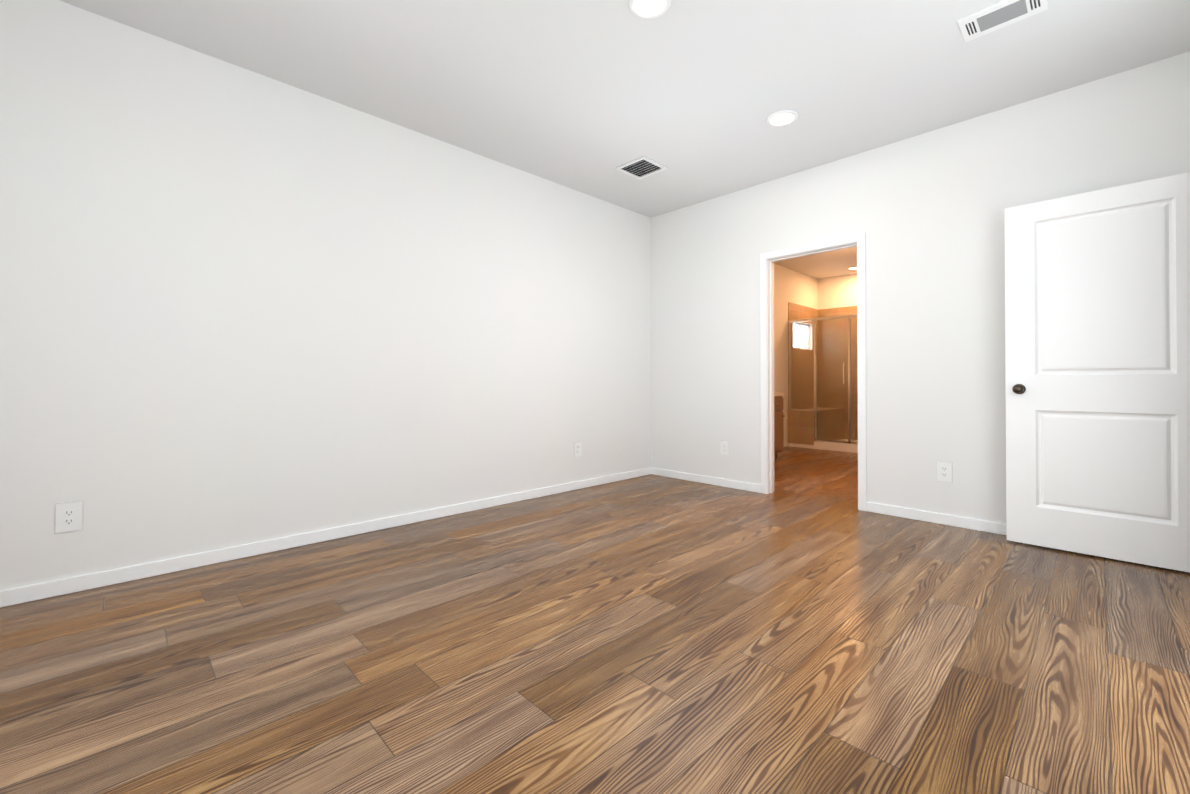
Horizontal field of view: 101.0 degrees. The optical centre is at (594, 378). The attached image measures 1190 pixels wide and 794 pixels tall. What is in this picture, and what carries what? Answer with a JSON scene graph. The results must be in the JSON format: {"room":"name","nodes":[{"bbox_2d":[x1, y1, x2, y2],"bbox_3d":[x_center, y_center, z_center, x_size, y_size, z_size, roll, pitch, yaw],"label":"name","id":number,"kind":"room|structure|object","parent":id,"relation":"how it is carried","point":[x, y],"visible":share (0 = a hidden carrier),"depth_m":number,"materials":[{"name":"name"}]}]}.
{"room":"empty bedroom","nodes":[
{"label":"empty bedroom","id":0,"kind":"room"},
{"bbox_2d":[0,0,817,590],"bbox_3d":[0.301,-0.355,5.002,9.800,2.720,0.120,0,-1,-44],"label":"wall","id":1,"kind":"structure","parent":0,"point":[240,306],"depth_m":2.79,"materials":[{"name":"paint"}]},
{"bbox_2d":[55,501,82,533],"bbox_3d":[-2.421,0.636,2.258,0.089,0.136,0.007,0,-1,-44],"label":"electrical outlet","id":2,"kind":"object","parent":1,"relation":"attached to","point":[68,516],"visible":1,"depth_m":2.25,"materials":[{"name":"white plastic"}]},
{"bbox_2d":[0,467,651,607],"bbox_3d":[-1.240,0.958,3.401,5.130,0.072,0.013,0,-1,-44],"label":"baseboard","id":3,"kind":"structure","parent":1,"relation":"attached to","point":[27,593],"depth_m":2.76,"materials":[{"name":"white paint"}]},
{"bbox_2d":[574,442,581,456],"bbox_3d":[-0.156,0.641,4.461,0.089,0.136,0.007,0,-1,-44],"label":"electrical outlet","id":4,"kind":"object","parent":1,"relation":"attached to","point":[577,449],"visible":1,"depth_m":4.46,"materials":[{"name":"white plastic"}]},
{"bbox_2d":[793,322,808,349],"bbox_3d":[3.280,-0.689,7.915,0.750,0.430,0.040,0,-1,-44],"label":"shower window","id":5,"kind":"structure","parent":1,"relation":"attached to","point":[802,331],"depth_m":7.98,"materials":[{"name":"white glass"}]},
{"bbox_2d":[788,302,819,409],"bbox_3d":[3.354,-0.075,7.878,1.110,2.200,0.010,0,-1,-44],"label":"shower wall tile","id":6,"kind":"structure","parent":1,"relation":"attached to","point":[796,312],"depth_m":7.86,"materials":[{"name":"brown tile"}]},
{"bbox_2d":[0,446,1189,793],"bbox_3d":[2.020,1.043,3.225,9.800,0.100,5.050,0,-1,-44],"label":"floor","id":7,"kind":"structure","parent":0,"point":[806,626],"depth_m":1.70,"materials":[{"name":"brown wood"}]},
{"bbox_2d":[774,393,784,459],"bbox_3d":[1.710,0.611,5.878,1.350,0.800,0.574,0,-1,-44],"label":"bathroom vanity","id":8,"kind":"object","parent":7,"relation":"on","point":[778,427],"depth_m":6.08,"materials":[{"name":"brown wood"}]},
{"bbox_2d":[788,314,857,452],"bbox_3d":[3.870,0.017,7.332,1.169,2.009,1.489,0,-1,-44],"label":"shower","id":9,"kind":"object","parent":7,"relation":"on","point":[816,427],"visible":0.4,"depth_m":7.24,"materials":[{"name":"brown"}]},
{"bbox_2d":[59,0,1189,278],"bbox_3d":[2.020,-1.777,3.245,9.800,0.100,5.050,0,-1,-44],"label":"ceiling","id":10,"kind":"structure","parent":0,"point":[585,96],"depth_m":2.73,"materials":[{"name":"paint"}]},
{"bbox_2d":[615,156,667,179],"bbox_3d":[0.379,-1.714,3.999,0.304,0.015,0.304,0,-1,-44],"label":"ceiling vent","id":11,"kind":"object","parent":10,"relation":"in","point":[642,167],"visible":0.96,"depth_m":3.99,"materials":[{"name":"white"}]},
{"bbox_2d":[629,0,670,18],"bbox_3d":[0.252,-1.728,2.258,0.196,0.012,0.196,0,-1,-44],"label":"recessed light","id":12,"kind":"object","parent":10,"relation":"in","point":[647,9],"visible":1,"depth_m":2.28,"materials":[{"name":"white plastic"}]},
{"bbox_2d":[767,110,797,126],"bbox_3d":[1.239,-1.721,3.245,0.196,0.012,0.196,0,-1,-44],"label":"recessed light","id":13,"kind":"object","parent":10,"relation":"in","point":[781,118],"visible":0.98,"depth_m":3.23,"materials":[{"name":"white plastic"}]},
{"bbox_2d":[958,0,1047,41],"bbox_3d":[1.933,-1.729,2.330,0.205,0.009,0.310,0,-1,-44],"label":"ceiling vent","id":14,"kind":"object","parent":10,"relation":"in","point":[997,16],"visible":1,"depth_m":2.33,"materials":[{"name":"white metal"}]},
{"bbox_2d":[818,273,856,309],"bbox_3d":[4.761,-0.338,7.358,0.120,2.720,2.720,0,-1,-44],"label":"wall","id":15,"kind":"structure","parent":0,"point":[837,291],"depth_m":8.07,"materials":[{"name":"paint"}]},
{"bbox_2d":[820,306,857,439],"bbox_3d":[4.307,-0.076,7.730,0.010,2.200,1.550,0,-1,-44],"label":"shower wall tile","id":16,"kind":"structure","parent":15,"relation":"attached to","point":[834,333],"depth_m":8.04,"materials":[{"name":"brown tile"}]},
{"bbox_2d":[651,51,1189,523],"bbox_3d":[1.979,-0.363,3.865,0.120,2.720,3.850,0,-1,-44],"label":"wall","id":17,"kind":"structure","parent":0,"point":[925,211],"depth_m":3.48,"materials":[{"name":"paint"}]},
{"bbox_2d":[651,468,760,492],"bbox_3d":[1.027,0.967,4.740,0.013,0.072,1.228,0,-1,-44],"label":"baseboard","id":18,"kind":"structure","parent":17,"relation":"attached to","point":[751,487],"depth_m":4.67,"materials":[{"name":"white paint"}]},
{"bbox_2d":[720,440,728,455],"bbox_3d":[1.205,0.642,4.562,0.007,0.136,0.089,0,-1,-44],"label":"electrical outlet","id":19,"kind":"object","parent":17,"relation":"attached to","point":[724,447],"visible":1,"depth_m":4.56,"materials":[{"name":"white plastic"}]},
{"bbox_2d":[760,233,866,510],"bbox_3d":[1.792,-0.053,4.045,0.136,2.102,0.846,0,-1,-44],"label":"door frame","id":20,"kind":"structure","parent":17,"relation":"attached to","point":[860,239],"depth_m":4.22,"materials":[{"name":"white paint"}]},
{"bbox_2d":[866,502,1006,534],"bbox_3d":[2.617,0.956,3.104,0.013,0.072,1.643,0,-1,-44],"label":"baseboard","id":21,"kind":"structure","parent":17,"relation":"attached to","point":[963,522],"depth_m":3.36,"materials":[{"name":"white paint"}]},
{"bbox_2d":[937,461,951,482],"bbox_3d":[2.385,0.633,3.349,0.007,0.136,0.089,0,-1,-44],"label":"electrical outlet","id":22,"kind":"object","parent":17,"relation":"attached to","point":[944,471],"visible":1,"depth_m":3.35,"materials":[{"name":"white plastic"}]},
{"bbox_2d":[1005,172,1189,571],"bbox_3d":[2.809,-0.033,2.697,0.169,2.020,0.847,0,-1,-44],"label":"door","id":23,"kind":"structure","parent":17,"relation":"in","point":[1097,321],"depth_m":2.70,"materials":[{"name":"white paint"}]}
]}

